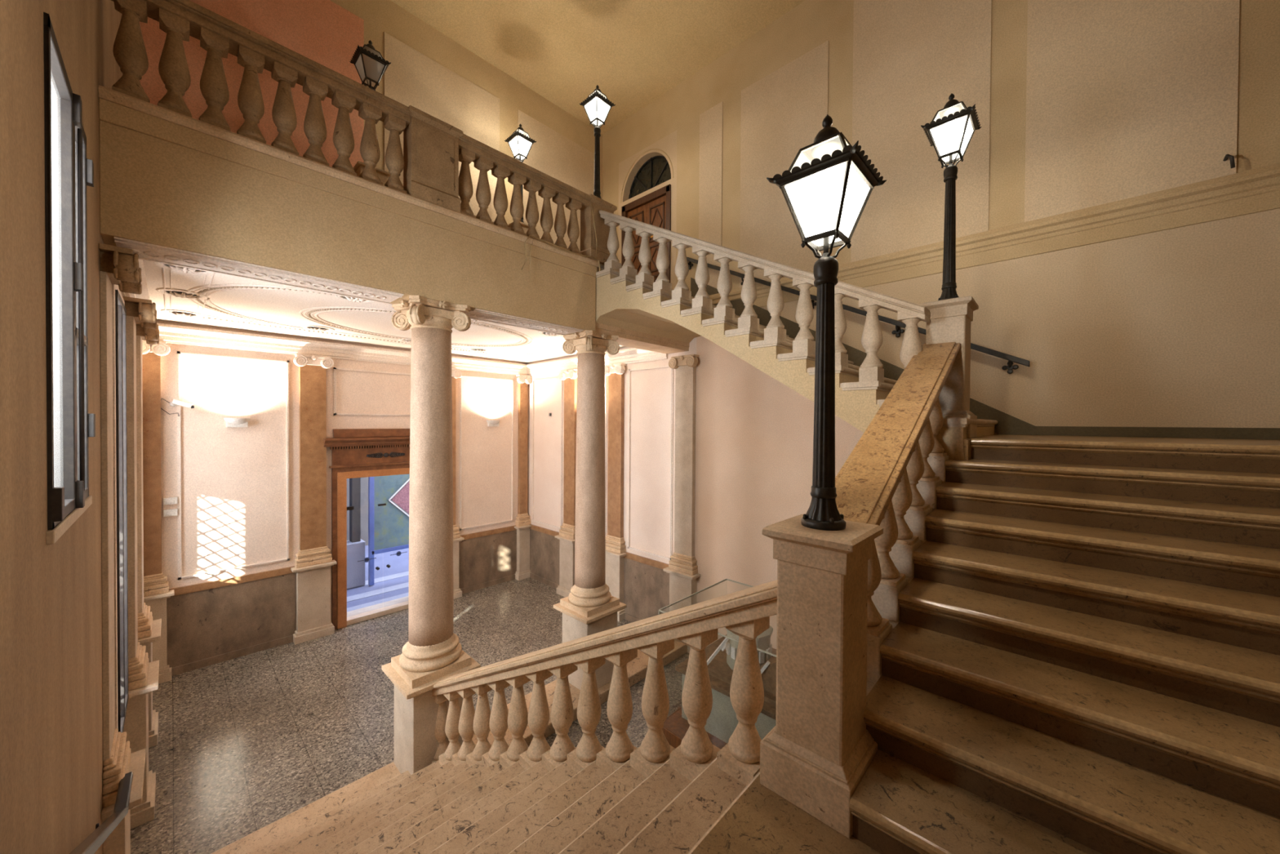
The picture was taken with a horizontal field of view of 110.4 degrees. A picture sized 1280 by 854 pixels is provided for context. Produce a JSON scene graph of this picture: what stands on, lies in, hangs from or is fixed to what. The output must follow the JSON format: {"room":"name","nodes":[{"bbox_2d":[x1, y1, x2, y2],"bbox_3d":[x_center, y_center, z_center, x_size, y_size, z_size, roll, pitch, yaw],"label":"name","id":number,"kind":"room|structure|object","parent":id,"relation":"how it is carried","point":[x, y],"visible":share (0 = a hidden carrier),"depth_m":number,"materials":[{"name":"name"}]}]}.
{"room":"historic interior","nodes":[
{"label":"historic interior","id":0,"kind":"room"},
{"bbox_2d":[0,0,122,853],"bbox_3d":[-1.255,-1.078,0.490,11.720,10.030,0.350,1,1,43],"label":"wall","id":1,"kind":"structure","parent":0,"point":[51,765],"depth_m":1.60,"materials":[{"name":"paint"}]},
{"bbox_2d":[43,12,95,544],"bbox_3d":[-2.735,-0.575,2.026,1.170,2.034,0.238,1,1,43],"label":"window","id":2,"kind":"structure","parent":1,"relation":"in","point":[68,171],"depth_m":2.09,"materials":[{"name":"glass"}]},
{"bbox_2d":[69,771,133,853],"bbox_3d":[-2.240,1.589,1.771,3.850,1.889,0.135,1,1,43],"label":"handrail","id":3,"kind":"object","parent":1,"relation":"attached to","point":[91,844],"visible":0.98,"depth_m":2.22,"materials":[{"name":"metal"}]},
{"bbox_2d":[111,284,124,728],"bbox_3d":[-4.487,0.733,3.826,1.152,3.820,0.030,1,1,43],"label":"trim","id":4,"kind":"structure","parent":1,"relation":"attached to","point":[114,286],"depth_m":3.45,"materials":[{"name":"white paint"}]},
{"bbox_2d":[115,289,128,732],"bbox_3d":[-4.572,0.733,3.736,0.974,3.654,0.302,1,1,43],"label":"window","id":5,"kind":"structure","parent":1,"relation":"in","point":[120,309],"depth_m":3.82,"materials":[{"name":"metal"}]},
{"bbox_2d":[97,84,598,266],"bbox_3d":[-2.224,-2.271,4.712,0.355,0.075,4.450,1,1,43],"label":"trim","id":6,"kind":"structure","parent":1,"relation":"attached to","point":[104,93],"depth_m":3.79,"materials":[{"name":"stone"}]},
{"bbox_2d":[110,0,591,254],"bbox_3d":[-2.246,-2.745,4.648,0.280,0.876,4.328,1,1,43],"label":"balustrade","id":7,"kind":"object","parent":6,"relation":"on","point":[180,20],"visible":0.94,"depth_m":3.83,"materials":[{"name":"stone"}]},
{"bbox_2d":[403,105,463,212],"bbox_3d":[-2.201,-2.753,4.695,0.314,0.890,0.542,1,1,43],"label":"stone pier","id":8,"kind":"object","parent":6,"relation":"on","point":[430,144],"visible":0.79,"depth_m":4.58,"materials":[{"name":"beige stone"}]},
{"bbox_2d":[579,194,617,264],"bbox_3d":[-0.615,-2.761,6.367,0.314,0.890,0.492,1,1,43],"label":"stone pier","id":9,"kind":"object","parent":6,"relation":"on","point":[588,238],"visible":0.52,"depth_m":6.22,"materials":[{"name":"beige stone"}]},
{"bbox_2d":[579,84,615,199],"bbox_3d":[-0.611,-4.042,6.350,0.369,1.674,0.369,1,1,43],"label":"lamp post","id":10,"kind":"object","parent":9,"relation":"on","point":[597,94],"visible":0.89,"depth_m":6.32,"materials":[{"name":"black metal"}]},
{"bbox_2d":[114,236,583,335],"bbox_3d":[-2.385,-1.319,4.758,0.480,0.023,4.170,1,1,43],"label":"trim","id":11,"kind":"structure","parent":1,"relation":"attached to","point":[146,251],"depth_m":3.92,"materials":[{"name":"white paint"}]},
{"bbox_2d":[521,203,600,282],"bbox_3d":[-0.988,-2.438,5.775,0.094,1.352,1.248,1,1,43],"label":"loose cable","id":12,"kind":"object","parent":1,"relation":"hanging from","point":[540,239],"visible":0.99,"depth_m":5.71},
{"bbox_2d":[139,0,364,168],"bbox_3d":[-4.610,-3.993,5.410,0.015,3.325,2.190,1,1,43],"label":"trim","id":13,"kind":"structure","parent":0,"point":[323,32],"depth_m":5.54,"materials":[{"name":"red paint"}]},
{"bbox_2d":[155,320,528,630],"bbox_3d":[-5.331,0.747,9.142,0.400,6.150,7.280,1,1,43],"label":"wall","id":14,"kind":"structure","parent":0,"point":[233,479],"depth_m":7.65,"materials":[{"name":"beige paint"}]},
{"bbox_2d":[163,497,177,504],"bbox_3d":[-7.212,1.135,6.827,0.066,0.100,0.150,1,1,43],"label":"junction box","id":15,"kind":"object","parent":14,"relation":"attached to","point":[169,500],"visible":1,"depth_m":6.81,"materials":[{"name":"white plastic"}]},
{"bbox_2d":[163,508,177,516],"bbox_3d":[-7.213,1.315,6.829,0.066,0.100,0.150,1,1,43],"label":"junction box","id":16,"kind":"object","parent":14,"relation":"attached to","point":[172,512],"visible":1,"depth_m":6.81,"materials":[{"name":"white plastic"}]},
{"bbox_2d":[160,398,194,416],"bbox_3d":[-7.125,-0.301,6.841,0.400,0.276,0.124,0,1,-19],"label":"security camera","id":17,"kind":"object","parent":14,"relation":"attached to","point":[175,402],"visible":1,"depth_m":6.83,"materials":[{"name":"white plastic"}]},
{"bbox_2d":[166,572,295,675],"bbox_3d":[-6.723,3.217,7.386,0.055,1.230,1.600,1,1,43],"label":"wainscot panel","id":18,"kind":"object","parent":14,"relation":"attached to","point":[205,628],"depth_m":7.32,"materials":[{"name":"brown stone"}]},
{"bbox_2d":[168,565,294,596],"bbox_3d":[-6.722,2.547,7.382,0.045,0.110,1.600,1,1,43],"label":"trim","id":19,"kind":"structure","parent":14,"relation":"attached to","point":[245,578],"depth_m":7.32,"materials":[{"name":"orange stone"}]},
{"bbox_2d":[177,351,289,579],"bbox_3d":[-6.694,0.599,7.388,0.034,3.545,1.380,1,1,43],"label":"trim","id":20,"kind":"structure","parent":14,"relation":"attached to","point":[179,353],"depth_m":7.23,"materials":[{"name":"white paint"}]},
{"bbox_2d":[223,417,250,426],"bbox_3d":[-6.635,-0.072,7.329,0.185,0.150,0.330,1,1,43],"label":"wall lamp","id":21,"kind":"object","parent":14,"relation":"attached to","point":[230,422],"depth_m":7.29,"materials":[{"name":"white plastic"}]},
{"bbox_2d":[324,428,409,629],"bbox_3d":[-5.183,1.929,9.041,0.420,3.790,2.110,1,1,43],"label":"door surround","id":22,"kind":"object","parent":14,"relation":"attached to","point":[355,452],"visible":0.78,"depth_m":8.49,"materials":[{"name":"wood"}]},
{"bbox_2d":[346,502,386,569],"bbox_3d":[-5.282,2.348,9.133,0.100,2.728,1.375,1,1,43],"label":"door","id":23,"kind":"structure","parent":22,"relation":"attached to","point":[348,508],"depth_m":8.92,"materials":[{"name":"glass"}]},
{"bbox_2d":[333,367,410,416],"bbox_3d":[-5.148,-0.676,8.996,0.034,0.900,1.770,1,1,43],"label":"trim","id":24,"kind":"structure","parent":14,"relation":"attached to","point":[335,369],"depth_m":8.57,"materials":[{"name":"white paint"}]},
{"bbox_2d":[346,595,408,625],"bbox_3d":[-5.343,3.771,9.202,0.470,0.100,1.390,1,1,43],"label":"threshold","id":25,"kind":"object","parent":14,"relation":"attached to","point":[357,615],"depth_m":9.06,"materials":[{"name":"stone"}]},
{"bbox_2d":[120,259,667,375],"bbox_3d":[-3.462,-1.404,7.392,4.670,0.270,6.630,1,1,43],"label":"trim","id":26,"kind":"structure","parent":14,"relation":"attached to","point":[169,333],"depth_m":8.28,"materials":[{"name":"paint"}]},
{"bbox_2d":[459,374,513,530],"bbox_3d":[-3.631,0.584,10.616,0.034,3.545,1.360,1,1,43],"label":"trim","id":27,"kind":"structure","parent":14,"relation":"attached to","point":[463,375],"depth_m":10.23,"materials":[{"name":"white paint"}]},
{"bbox_2d":[458,529,516,594],"bbox_3d":[-3.622,3.201,10.654,0.055,1.230,1.550,1,1,43],"label":"trim","id":28,"kind":"structure","parent":14,"relation":"attached to","point":[486,561],"depth_m":10.62,"materials":[{"name":"brown stone"}]},
{"bbox_2d":[460,525,516,540],"bbox_3d":[-3.622,2.531,10.650,0.045,0.110,1.550,1,1,43],"label":"trim","id":29,"kind":"structure","parent":14,"relation":"attached to","point":[501,530],"depth_m":10.62,"materials":[{"name":"orange stone"}]},
{"bbox_2d":[486,420,499,426],"bbox_3d":[-3.490,-0.088,10.644,0.185,0.150,0.330,1,1,43],"label":"wall lamp","id":30,"kind":"object","parent":14,"relation":"attached to","point":[490,423],"depth_m":10.59,"materials":[{"name":"white plastic"}]},
{"bbox_2d":[142,260,627,363],"bbox_3d":[-3.449,-1.788,7.378,4.700,0.380,6.630,1,1,43],"label":"ceiling","id":31,"kind":"structure","parent":0,"point":[282,307],"depth_m":6.47,"materials":[{"name":"paint"}]},
{"bbox_2d":[155,288,208,299],"bbox_3d":[-5.435,-1.573,5.287,0.440,0.059,0.440,1,1,43],"label":"ceiling medallion","id":32,"kind":"object","parent":31,"relation":"attached to","point":[180,294],"visible":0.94,"depth_m":5.24,"materials":[{"name":"paint"}]},
{"bbox_2d":[160,309,204,317],"bbox_3d":[-6.437,-1.589,6.265,0.440,0.059,0.440,1,1,43],"label":"ceiling medallion","id":33,"kind":"object","parent":31,"relation":"attached to","point":[184,313],"visible":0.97,"depth_m":6.21,"materials":[{"name":"paint"}]},
{"bbox_2d":[153,262,214,275],"bbox_3d":[-4.471,-1.557,4.372,0.440,0.059,0.440,1,1,43],"label":"ceiling medallion","id":34,"kind":"object","parent":31,"relation":"attached to","point":[181,269],"visible":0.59,"depth_m":4.37,"materials":[{"name":"paint"}]},
{"bbox_2d":[301,324,334,331],"bbox_3d":[-5.225,-1.592,7.224,0.440,0.059,0.440,1,1,43],"label":"ceiling medallion","id":35,"kind":"object","parent":31,"relation":"attached to","point":[317,328],"visible":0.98,"depth_m":7.17,"materials":[{"name":"paint"}]},
{"bbox_2d":[334,295,374,302],"bbox_3d":[-3.458,-1.562,5.410,0.440,0.059,0.440,1,1,43],"label":"ceiling medallion","id":36,"kind":"object","parent":31,"relation":"attached to","point":[346,298],"visible":0.49,"depth_m":5.42,"materials":[{"name":"paint"}]},
{"bbox_2d":[161,263,621,359],"bbox_3d":[-3.450,-1.599,7.380,3.435,0.025,6.090,1,1,43],"label":"trim","id":37,"kind":"structure","parent":31,"relation":"attached to","point":[210,286],"depth_m":6.50,"materials":[{"name":"white paint"}]},
{"bbox_2d":[467,347,489,351],"bbox_3d":[-3.369,-1.602,9.281,0.440,0.059,0.440,1,1,43],"label":"ceiling medallion","id":38,"kind":"object","parent":31,"relation":"attached to","point":[480,349],"visible":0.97,"depth_m":9.22,"materials":[{"name":"paint"}]},
{"bbox_2d":[537,331,561,336],"bbox_3d":[-1.497,-1.572,7.506,0.440,0.059,0.440,1,1,43],"label":"ceiling medallion","id":39,"kind":"object","parent":31,"relation":"attached to","point":[539,332],"visible":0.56,"depth_m":7.50,"materials":[{"name":"paint"}]},
{"bbox_2d":[130,577,689,853],"bbox_3d":[-0.124,4.006,4.114,14.950,0.200,7.230,1,1,43],"label":"floor","id":40,"kind":"structure","parent":0,"point":[246,743],"depth_m":5.92,"materials":[{"name":"stone"}]},
{"bbox_2d":[98,243,146,853],"bbox_3d":[-3.750,1.332,3.233,0.680,5.122,0.180,1,1,43],"label":"pilaster","id":41,"kind":"object","parent":40,"relation":"on","point":[119,266],"visible":0.98,"depth_m":3.05,"materials":[{"name":"stone"}]},
{"bbox_2d":[122,296,159,828],"bbox_3d":[-5.068,1.311,4.518,0.680,5.122,0.230,1,1,43],"label":"pilaster","id":42,"kind":"object","parent":40,"relation":"on","point":[143,674],"visible":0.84,"depth_m":4.34,"materials":[{"name":"stone"}]},
{"bbox_2d":[135,322,161,747],"bbox_3d":[-6.127,1.294,5.522,0.680,5.122,0.230,1,1,43],"label":"pilaster","id":43,"kind":"object","parent":40,"relation":"on","point":[148,629],"visible":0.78,"depth_m":5.35,"materials":[{"name":"stone"}]},
{"bbox_2d":[142,339,173,684],"bbox_3d":[-7.284,1.275,6.627,0.240,5.122,0.460,1,1,43],"label":"pilaster","id":44,"kind":"object","parent":40,"relation":"on","point":[156,588],"visible":0.71,"depth_m":6.65,"materials":[{"name":"stone"}]},
{"bbox_2d":[290,353,337,644],"bbox_3d":[-5.918,1.269,8.067,0.240,5.122,0.650,1,1,43],"label":"pilaster","id":45,"kind":"object","parent":40,"relation":"on","point":[313,561],"visible":1,"depth_m":8.06,"materials":[{"name":"stone"}]},
{"bbox_2d":[210,638,687,853],"bbox_3d":[-1.630,3.801,5.597,0.740,0.158,6.470,1,1,43],"label":"trim","id":46,"kind":"structure","parent":40,"relation":"on","point":[637,668],"depth_m":4.63,"materials":[{"name":"stone"}]},
{"bbox_2d":[381,295,480,774],"bbox_3d":[-2.301,1.194,4.904,0.770,5.061,0.770,1,1,43],"label":"stone column","id":47,"kind":"structure","parent":46,"relation":"on","point":[433,653],"depth_m":4.71,"materials":[{"name":"beige stone"}]},
{"bbox_2d":[98,97,597,334],"bbox_3d":[-2.327,-1.782,4.802,0.542,0.905,4.444,1,1,43],"label":"fascia","id":48,"kind":"object","parent":47,"relation":"on","point":[163,183],"visible":0.88,"depth_m":3.85,"materials":[{"name":"paint"}]},
{"bbox_2d":[400,299,408,308],"bbox_3d":[-2.472,-1.289,4.677,0.089,0.092,0.074,1,1,43],"label":"flower","id":49,"kind":"object","parent":47,"relation":"on","point":[403,304],"depth_m":4.66,"materials":[{"name":"stone"}]},
{"bbox_2d":[438,300,447,309],"bbox_3d":[-2.085,-1.287,4.692,0.074,0.092,0.089,1,1,43],"label":"flower","id":50,"kind":"object","parent":47,"relation":"on","point":[442,304],"depth_m":4.67,"materials":[{"name":"stone"}]},
{"bbox_2d":[553,330,626,689],"bbox_3d":[-0.731,1.187,6.558,0.770,5.061,0.770,1,1,43],"label":"stone column","id":51,"kind":"structure","parent":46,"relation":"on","point":[589,608],"depth_m":6.37,"materials":[{"name":"beige stone"}]},
{"bbox_2d":[595,322,689,353],"bbox_3d":[-0.003,-1.608,7.177,0.680,0.535,2.180,1,1,43],"label":"beam","id":52,"kind":"structure","parent":51,"relation":"on","point":[628,338],"depth_m":7.16,"materials":[{"name":"paint"}]},
{"bbox_2d":[451,368,464,599],"bbox_3d":[-4.252,1.260,9.823,0.240,5.122,0.650,1,1,43],"label":"pilaster","id":53,"kind":"object","parent":40,"relation":"on","point":[455,373],"visible":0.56,"depth_m":9.94,"materials":[{"name":"stone"}]},
{"bbox_2d":[248,757,746,853],"bbox_3d":[-1.518,2.791,2.675,3.999,2.237,2.428,1,1,43],"label":"staircase","id":54,"kind":"structure","parent":40,"relation":"on","point":[446,808],"depth_m":2.60,"materials":[{"name":"stone"}]},
{"bbox_2d":[431,579,777,785],"bbox_3d":[-0.786,2.125,3.472,4.130,2.928,0.260,1,1,43],"label":"balustrade","id":55,"kind":"object","parent":54,"relation":"on","point":[746,613],"visible":0.97,"depth_m":2.78,"materials":[{"name":"stone"}]},
{"bbox_2d":[514,374,532,580],"bbox_3d":[-2.920,1.254,11.227,0.240,5.122,0.480,1,1,43],"label":"pilaster","id":56,"kind":"object","parent":40,"relation":"on","point":[522,522],"visible":1,"depth_m":11.21,"materials":[{"name":"stone"}]},
{"bbox_2d":[555,368,577,597],"bbox_3d":[-1.638,1.273,10.079,0.650,5.122,0.240,1,1,43],"label":"pilaster","id":57,"kind":"object","parent":40,"relation":"on","point":[566,534],"visible":0.93,"depth_m":10.06,"materials":[{"name":"stone"}]},
{"bbox_2d":[604,363,626,621],"bbox_3d":[-0.550,1.291,9.047,0.650,5.122,0.240,1,1,43],"label":"pilaster","id":58,"kind":"object","parent":40,"relation":"on","point":[615,548],"visible":0.85,"depth_m":9.00,"materials":[{"name":"stone"}]},
{"bbox_2d":[662,354,700,653],"bbox_3d":[0.741,1.312,7.822,0.650,5.122,0.240,1,1,43],"label":"pilaster","id":59,"kind":"object","parent":40,"relation":"on","point":[682,570],"visible":0.87,"depth_m":7.80,"materials":[{"name":"stone"}]},
{"bbox_2d":[657,578,776,748],"bbox_3d":[1.360,3.051,5.292,1.780,1.703,1.510,1,1,43],"label":"display case","id":60,"kind":"object","parent":40,"relation":"on","point":[722,722],"visible":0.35,"depth_m":5.13,"materials":[{"name":"clear glass"}]},
{"bbox_2d":[706,625,776,706],"bbox_3d":[1.472,2.688,5.302,1.300,0.530,0.900,1,1,43],"label":"model","id":61,"kind":"object","parent":60,"relation":"on","point":[721,664],"visible":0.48,"depth_m":5.24},
{"bbox_2d":[329,0,602,224],"bbox_3d":[-3.195,-4.107,7.127,0.300,4.135,6.630,1,1,43],"label":"wall","id":62,"kind":"structure","parent":0,"point":[380,17],"depth_m":7.29,"materials":[{"name":"paint"}]},
{"bbox_2d":[384,32,499,222],"bbox_3d":[-3.058,-4.000,7.045,0.015,3.325,1.800,1,1,43],"label":"trim","id":63,"kind":"structure","parent":62,"relation":"attached to","point":[412,78],"depth_m":6.98,"materials":[{"name":"paint"}]},
{"bbox_2d":[517,109,594,251],"bbox_3d":[-1.565,-4.008,8.620,0.015,3.325,1.820,1,1,43],"label":"trim","id":64,"kind":"structure","parent":62,"relation":"attached to","point":[553,154],"depth_m":8.53,"materials":[{"name":"paint"}]},
{"bbox_2d":[390,0,805,134],"bbox_3d":[1.052,-6.206,3.053,12.020,0.200,7.280,1,1,43],"label":"ceiling","id":65,"kind":"structure","parent":0,"point":[636,51],"depth_m":7.02,"materials":[{"name":"paint"}]},
{"bbox_2d":[687,770,880,853],"bbox_3d":[1.844,1.667,-0.520,5.370,0.200,2.428,1,1,43],"label":"floor","id":66,"kind":"structure","parent":0,"point":[758,820],"depth_m":1.69,"materials":[{"name":"stone"}]},
{"bbox_2d":[760,513,883,838],"bbox_3d":[0.785,0.980,1.920,0.370,1.110,0.390,1,1,43],"label":"stone pier","id":67,"kind":"object","parent":66,"relation":"on","point":[820,747],"visible":0.88,"depth_m":1.80,"materials":[{"name":"beige stone"}]},
{"bbox_2d":[766,114,886,530],"bbox_3d":[0.794,-0.453,1.905,0.369,1.756,0.369,1,1,43],"label":"lamp post","id":68,"kind":"object","parent":67,"relation":"on","point":[828,145],"visible":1,"depth_m":1.87,"materials":[{"name":"black metal"}]},
{"bbox_2d":[848,437,1279,853],"bbox_3d":[3.456,1.065,1.105,5.278,1.890,2.922,1,1,43],"label":"staircase","id":69,"kind":"structure","parent":66,"relation":"on","point":[1082,655],"depth_m":1.90,"materials":[{"name":"stone"}]},
{"bbox_2d":[835,342,960,675],"bbox_3d":[1.657,0.251,2.826,0.290,1.916,2.420,1,1,43],"label":"balustrade","id":70,"kind":"object","parent":69,"relation":"on","point":[889,480],"visible":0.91,"depth_m":2.63,"materials":[{"name":"stone"}]},
{"bbox_2d":[527,0,1279,648],"bbox_3d":[2.397,-1.120,6.612,14.850,10.030,0.300,1,1,43],"label":"wall","id":71,"kind":"structure","parent":0,"point":[1179,326],"depth_m":4.93,"materials":[{"name":"paint"}]},
{"bbox_2d":[528,524,559,536],"bbox_3d":[-2.297,2.538,10.845,1.500,0.110,0.045,1,1,43],"label":"trim","id":72,"kind":"structure","parent":71,"relation":"attached to","point":[535,527],"depth_m":10.86,"materials":[{"name":"orange stone"}]},
{"bbox_2d":[529,528,559,588],"bbox_3d":[-2.304,3.208,10.848,1.500,1.230,0.055,1,1,43],"label":"wall panel","id":73,"kind":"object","parent":71,"relation":"attached to","point":[544,548],"depth_m":10.86,"materials":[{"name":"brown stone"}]},
{"bbox_2d":[532,377,563,528],"bbox_3d":[-2.267,0.605,10.815,1.240,3.575,0.034,1,1,43],"label":"trim","id":74,"kind":"structure","parent":71,"relation":"attached to","point":[553,378],"depth_m":10.51,"materials":[{"name":"white paint"}]},
{"bbox_2d":[604,375,607,536],"bbox_3d":[-1.012,0.625,9.624,0.860,3.575,0.034,1,1,43],"label":"trim","id":75,"kind":"structure","parent":71,"relation":"attached to","point":[606,376],"depth_m":9.33,"materials":[{"name":"white paint"}]},
{"bbox_2d":[623,551,668,568],"bbox_3d":[0.155,2.577,8.518,1.300,0.110,0.045,1,1,43],"label":"trim","id":76,"kind":"structure","parent":71,"relation":"attached to","point":[642,559],"depth_m":8.52,"materials":[{"name":"orange stone"}]},
{"bbox_2d":[623,557,669,622],"bbox_3d":[0.147,3.247,8.522,1.300,1.230,0.055,1,1,43],"label":"trim","id":77,"kind":"structure","parent":71,"relation":"attached to","point":[646,587],"depth_m":8.59,"materials":[{"name":"brown stone"}]},
{"bbox_2d":[617,130,676,288],"bbox_3d":[0.170,-3.847,8.629,1.520,3.045,0.180,1,1,43],"label":"door surround","id":78,"kind":"object","parent":71,"relation":"attached to","point":[668,144],"visible":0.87,"depth_m":8.39,"materials":[{"name":"paint"}]},
{"bbox_2d":[621,183,671,283],"bbox_3d":[0.135,-3.386,8.601,1.276,2.103,0.152,1,1,43],"label":"door","id":79,"kind":"structure","parent":78,"relation":"attached to","point":[654,208],"depth_m":8.47,"materials":[{"name":"brown wood"}]},
{"bbox_2d":[628,155,671,199],"bbox_3d":[0.221,-4.889,8.665,1.260,0.701,0.036,1,1,43],"label":"window","id":80,"kind":"structure","parent":78,"relation":"attached to","point":[655,171],"depth_m":8.66,"materials":[{"name":"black glass"}]},
{"bbox_2d":[627,364,673,559],"bbox_3d":[0.181,0.645,8.492,1.130,3.575,0.034,1,1,43],"label":"trim","id":81,"kind":"structure","parent":71,"relation":"attached to","point":[665,366],"depth_m":8.23,"materials":[{"name":"white paint"}]},
{"bbox_2d":[698,102,723,288],"bbox_3d":[1.191,-3.807,7.527,0.460,3.150,0.015,1,1,43],"label":"trim","id":82,"kind":"structure","parent":71,"relation":"attached to","point":[710,184],"depth_m":7.50,"materials":[{"name":"paint"}]},
{"bbox_2d":[739,40,828,288],"bbox_3d":[2.109,-3.792,6.656,1.370,3.150,0.015,1,1,43],"label":"trim","id":83,"kind":"structure","parent":71,"relation":"attached to","point":[783,113],"depth_m":6.64,"materials":[{"name":"paint"}]},
{"bbox_2d":[686,257,1030,373],"bbox_3d":[2.417,-1.812,6.295,4.700,2.419,0.132,1,1,43],"label":"handrail","id":84,"kind":"object","parent":71,"relation":"attached to","point":[1011,358],"visible":0.65,"depth_m":5.55,"materials":[{"name":"black metal"}]},
{"bbox_2d":[850,0,991,262],"bbox_3d":[3.376,-3.977,5.453,1.460,3.560,0.015,1,1,43],"label":"wall panel","id":85,"kind":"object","parent":71,"relation":"attached to","point":[909,56],"depth_m":5.44,"materials":[{"name":"paint"}]},
{"bbox_2d":[690,277,1279,439],"bbox_3d":[3.349,-1.255,5.486,11.520,2.655,0.022,1,1,43],"label":"baseboard","id":86,"kind":"structure","parent":71,"relation":"attached to","point":[1007,424],"depth_m":4.68,"materials":[{"name":"beige stone"}]},
{"bbox_2d":[709,163,1279,306],"bbox_3d":[4.211,-2.008,4.638,9.120,0.370,0.060,1,1,43],"label":"trim","id":87,"kind":"structure","parent":71,"relation":"attached to","point":[1258,189],"depth_m":4.44,"materials":[{"name":"paint"}]},
{"bbox_2d":[1024,0,1239,222],"bbox_3d":[4.627,-4.097,4.266,1.375,3.840,0.015,1,1,43],"label":"wall panel","id":88,"kind":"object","parent":71,"relation":"attached to","point":[1126,99],"depth_m":4.25,"materials":[{"name":"paint"}]},
{"bbox_2d":[1222,154,1235,168],"bbox_3d":[5.040,-2.265,3.815,0.048,0.134,0.116,1,1,25],"label":"wall hook","id":89,"kind":"object","parent":71,"relation":"attached to","point":[1231,157],"visible":1,"depth_m":3.77,"materials":[{"name":"metal"}]},
{"bbox_2d":[963,434,1279,460],"bbox_3d":[4.864,0.253,2.576,5.278,0.279,2.171,1,1,43],"label":"floor","id":90,"kind":"structure","parent":0,"point":[966,442],"depth_m":3.53,"materials":[{"name":"stone"}]},
{"bbox_2d":[595,263,998,460],"bbox_3d":[1.561,-0.978,5.670,4.542,2.635,2.213,1,1,43],"label":"staircase","id":91,"kind":"structure","parent":90,"relation":"on","point":[621,302],"depth_m":4.67,"materials":[{"name":"stone"}]},
{"bbox_2d":[599,209,930,382],"bbox_3d":[0.919,-1.633,4.951,3.920,2.766,0.230,1,1,43],"label":"balustrade","id":92,"kind":"object","parent":91,"relation":"on","point":[909,313],"visible":0.92,"depth_m":4.53,"materials":[{"name":"stone"}]},
{"bbox_2d":[920,295,978,438],"bbox_3d":[2.592,-0.474,3.741,0.360,1.120,0.390,1,1,43],"label":"stone pier","id":93,"kind":"object","parent":91,"relation":"on","point":[950,319],"visible":0.56,"depth_m":3.60,"materials":[{"name":"beige stone"}]},
{"bbox_2d":[920,93,982,300],"bbox_3d":[2.601,-1.911,3.726,0.369,1.756,0.369,1,1,43],"label":"lamp post","id":94,"kind":"object","parent":93,"relation":"on","point":[950,113],"visible":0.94,"depth_m":3.70,"materials":[{"name":"black metal"}]},
{"bbox_3d":[-2.358,-2.099,6.342,2.640,0.447,6.630,1,1,43],"label":"floor","id":95,"kind":"structure","parent":0,"visible":0},
{"bbox_2d":[353,160,390,185],"bbox_3d":[-3.407,-2.770,5.618,0.360,0.890,0.360,1,1,43],"label":"pedestal","id":96,"kind":"object","parent":95,"relation":"on","point":[359,166],"visible":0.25,"depth_m":5.53,"materials":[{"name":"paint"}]},
{"bbox_2d":[349,40,391,90],"bbox_3d":[-3.399,-4.041,5.604,0.369,1.653,0.369,1,1,43],"label":"lamp post","id":97,"kind":"object","parent":96,"relation":"on","point":[369,63],"visible":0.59,"depth_m":5.54,"materials":[{"name":"black metal"}]},
{"bbox_2d":[507,221,536,233],"bbox_3d":[-1.934,-2.777,7.170,0.360,0.890,0.360,1,1,43],"label":"pedestal","id":98,"kind":"object","parent":95,"relation":"on","point":[525,226],"visible":0.12,"depth_m":7.05,"materials":[{"name":"paint"}]},
{"bbox_2d":[504,124,536,222],"bbox_3d":[-1.927,-4.049,7.157,0.369,1.653,0.369,1,1,43],"label":"lamp post","id":99,"kind":"object","parent":98,"relation":"on","point":[519,132],"visible":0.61,"depth_m":7.13,"materials":[{"name":"black metal"}]},
{"label":"outside","id":100,"kind":"structure","parent":0,"visible":0},
{"bbox_2d":[346,545,408,608],"bbox_3d":[-7.861,3.858,10.923,5.650,0.100,13.000,1,1,43],"label":"ground","id":101,"kind":"structure","parent":100,"point":[398,564],"depth_m":11.42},
{"bbox_2d":[346,476,368,545],"bbox_3d":[-9.959,-0.171,12.894,0.200,8.050,13.000,1,1,43],"label":"wall","id":102,"kind":"structure","parent":101,"relation":"on","point":[364,481],"depth_m":14.07,"materials":[{"name":"white paint"}]},
{"bbox_2d":[346,570,408,611],"bbox_3d":[-6.664,3.823,9.787,1.870,0.008,13.000,1,1,43],"label":"bands","id":103,"kind":"object","parent":101,"relation":"on","point":[396,587],"depth_m":10.22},
{"bbox_2d":[346,477,365,588],"bbox_3d":[-6.894,1.322,10.628,0.400,4.950,0.480,1,1,43],"label":"stone pillar","id":104,"kind":"structure","parent":103,"relation":"on","point":[356,546],"depth_m":10.60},
{"bbox_2d":[368,474,409,585],"bbox_3d":[-5.690,1.820,11.506,0.110,3.950,2.350,1,1,43],"label":"panel","id":105,"kind":"object","parent":101,"relation":"on","point":[388,524],"visible":0.43,"depth_m":10.92,"materials":[{"name":"blue metal"}]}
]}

